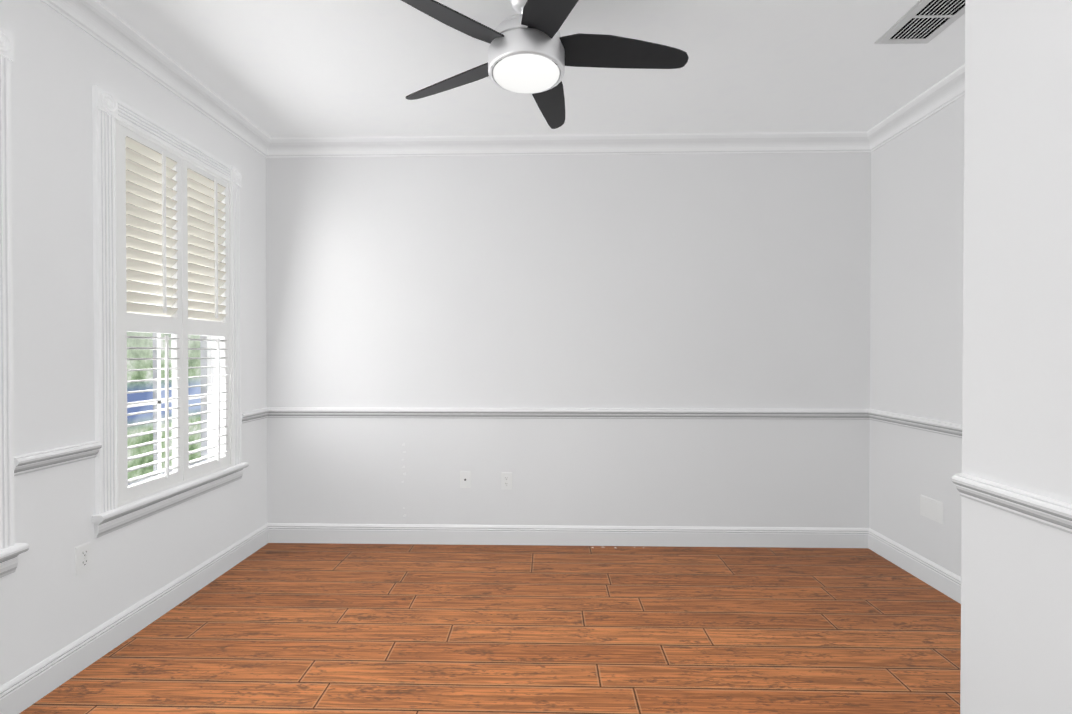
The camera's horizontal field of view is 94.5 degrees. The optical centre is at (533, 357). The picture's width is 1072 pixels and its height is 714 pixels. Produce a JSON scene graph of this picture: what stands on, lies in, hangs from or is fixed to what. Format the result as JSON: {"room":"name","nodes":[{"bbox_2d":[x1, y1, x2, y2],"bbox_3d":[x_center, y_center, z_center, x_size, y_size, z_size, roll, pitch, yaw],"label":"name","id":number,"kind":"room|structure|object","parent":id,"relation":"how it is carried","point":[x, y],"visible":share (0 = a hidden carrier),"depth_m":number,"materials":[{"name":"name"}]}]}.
{"room":"empty room","nodes":[
{"label":"empty room","id":0,"kind":"room"},
{"bbox_2d":[0,0,266,685],"bbox_3d":[-1.982,-0.074,0.313,0.160,2.740,6.186,0,0,1],"label":"wall","id":1,"kind":"structure","parent":0,"point":[51,603],"depth_m":2.00,"materials":[{"name":"paint"}]},
{"bbox_2d":[0,26,28,577],"bbox_3d":[-1.927,-0.185,1.276,0.195,1.916,1.015,0,0,1],"label":"window frame","id":2,"kind":"structure","parent":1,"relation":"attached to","point":[11,550],"depth_m":1.74,"materials":[{"name":"paint"}]},
{"bbox_2d":[14,441,101,475],"bbox_3d":[-1.849,0.389,1.936,0.033,0.070,0.335,0,0,1],"label":"trim","id":3,"kind":"structure","parent":1,"relation":"attached to","point":[36,461],"depth_m":1.91,"materials":[{"name":"paint"}]},
{"bbox_2d":[75,541,91,575],"bbox_3d":[-1.858,0.829,2.050,0.008,0.115,0.070,0,0,1],"label":"outlet","id":4,"kind":"object","parent":1,"relation":"attached to","point":[83,557],"visible":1,"depth_m":2.04,"materials":[{"name":"plastic"}]},
{"bbox_2d":[0,523,267,713],"bbox_3d":[-1.892,1.229,0.402,0.016,0.131,6.026,0,0,1],"label":"baseboard","id":5,"kind":"structure","parent":1,"relation":"attached to","point":[23,691],"depth_m":2.19,"materials":[{"name":"paint"}]},
{"bbox_2d":[41,0,272,157],"bbox_3d":[-1.859,-1.393,0.379,0.082,0.105,6.026,0,0,1],"label":"crown molding","id":6,"kind":"structure","parent":1,"relation":"attached to","point":[102,24],"depth_m":2.39,"materials":[{"name":"paint"}]},
{"bbox_2d":[92,85,248,537],"bbox_3d":[-1.897,-0.196,2.596,0.195,1.916,1.027,0,0,1],"label":"window","id":7,"kind":"structure","parent":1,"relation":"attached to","point":[166,209],"depth_m":2.46,"materials":[{"name":"paint"}]},
{"bbox_2d":[19,543,960,713],"bbox_3d":[0.399,1.345,0.350,4.920,0.100,6.346,0,0,1],"label":"floor","id":8,"kind":"structure","parent":0,"point":[300,628],"depth_m":2.27,"materials":[{"name":"brown wood"}]},
{"bbox_2d":[97,0,964,136],"bbox_3d":[0.399,-1.495,0.326,4.920,0.100,6.346,0,0,1],"label":"ceiling","id":9,"kind":"structure","parent":0,"point":[317,68],"depth_m":2.49,"materials":[{"name":"paint"}]},
{"bbox_2d":[401,0,688,128],"bbox_3d":[0.014,-1.282,2.002,1.235,0.352,1.260,0,0,1],"label":"ceiling fan","id":10,"kind":"object","parent":9,"relation":"hanging from","point":[532,51],"visible":1,"depth_m":1.94,"materials":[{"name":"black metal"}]},
{"bbox_2d":[874,0,964,43],"bbox_3d":[1.701,-1.454,2.092,0.243,0.011,0.416,0,0,1],"label":"ceiling vent","id":11,"kind":"object","parent":9,"relation":"in","point":[923,21],"visible":0.98,"depth_m":2.15,"materials":[{"name":"metal"}]},
{"bbox_2d":[266,153,870,527],"bbox_3d":[0.210,-0.100,3.436,4.400,2.740,0.160,0,0,1],"label":"wall","id":12,"kind":"structure","parent":0,"point":[713,281],"depth_m":3.35,"materials":[{"name":"paint"}]},
{"bbox_2d":[460,471,469,487],"bbox_3d":[-0.463,0.830,3.372,0.070,0.115,0.015,0,0,1],"label":"outlet","id":13,"kind":"object","parent":12,"relation":"attached to","point":[464,479],"visible":1,"depth_m":3.37,"materials":[{"name":"plastic"}]},
{"bbox_2d":[501,472,511,489],"bbox_3d":[-0.181,0.838,3.369,0.070,0.115,0.008,0,0,1],"label":"duplex electrical outlet","id":14,"kind":"object","parent":12,"relation":"attached to","point":[506,480],"visible":1,"depth_m":3.37,"materials":[{"name":"plastic"}]},
{"bbox_2d":[258,407,865,419],"bbox_3d":[0.208,0.377,3.343,4.080,0.070,0.033,0,0,1],"label":"trim","id":15,"kind":"structure","parent":12,"relation":"attached to","point":[269,412],"depth_m":3.34,"materials":[{"name":"paint"}]},
{"bbox_2d":[268,523,867,547],"bbox_3d":[0.223,1.205,3.358,4.050,0.131,0.016,0,0,1],"label":"baseboard","id":16,"kind":"structure","parent":12,"relation":"attached to","point":[558,535],"depth_m":3.35,"materials":[{"name":"paint"}]},
{"bbox_2d":[273,131,870,157],"bbox_3d":[0.253,-1.417,3.303,3.990,0.105,0.082,0,0,1],"label":"crown molding","id":17,"kind":"structure","parent":12,"relation":"attached to","point":[759,142],"depth_m":3.30,"materials":[{"name":"paint"}]},
{"bbox_2d":[869,95,964,576],"bbox_3d":[2.307,-0.092,2.409,0.160,2.740,1.796,0,0,1],"label":"wall","id":18,"kind":"structure","parent":0,"point":[916,284],"depth_m":2.88,"materials":[{"name":"paint"}]},
{"bbox_2d":[866,409,961,437],"bbox_3d":[2.211,0.385,2.387,0.033,0.070,1.740,0,0,1],"label":"trim","id":19,"kind":"structure","parent":18,"relation":"attached to","point":[940,427],"depth_m":2.86,"materials":[{"name":"paint"}]},
{"bbox_2d":[868,528,960,603],"bbox_3d":[2.219,1.213,2.409,0.016,0.131,1.770,0,0,1],"label":"baseboard","id":20,"kind":"structure","parent":18,"relation":"attached to","point":[936,576],"depth_m":2.87,"materials":[{"name":"paint"}]},
{"bbox_2d":[865,64,964,151],"bbox_3d":[2.185,-1.409,2.358,0.082,0.105,1.710,0,0,1],"label":"crown molding","id":21,"kind":"structure","parent":18,"relation":"attached to","point":[951,88],"depth_m":2.82,"materials":[{"name":"paint"}]},
{"bbox_2d":[920,495,942,523],"bbox_3d":[2.232,0.849,2.781,0.007,0.115,0.160,0,0,1],"label":"outlet","id":22,"kind":"object","parent":18,"relation":"attached to","point":[930,508],"visible":1,"depth_m":2.78,"materials":[{"name":"plastic"}]},
{"bbox_2d":[960,0,1071,713],"bbox_3d":[1.978,-0.067,-0.597,1.400,2.740,4.230,0,0,1],"label":"wall","id":23,"kind":"structure","parent":0,"point":[1016,614],"depth_m":1.35,"materials":[{"name":"paint"}]},
{"bbox_2d":[951,473,1071,533],"bbox_3d":[1.306,0.394,1.343,0.033,0.070,0.381,0,0,1],"label":"trim","id":24,"kind":"structure","parent":23,"relation":"attached to","point":[1053,513],"depth_m":1.33,"materials":[{"name":"paint"}]},
{"label":"outside","id":25,"kind":"structure","parent":0,"visible":0},
{"bbox_2d":[126,258,200,478],"bbox_3d":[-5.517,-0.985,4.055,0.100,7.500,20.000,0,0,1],"label":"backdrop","id":26,"kind":"structure","parent":25,"point":[138,375],"depth_m":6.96,"materials":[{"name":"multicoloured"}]}
]}

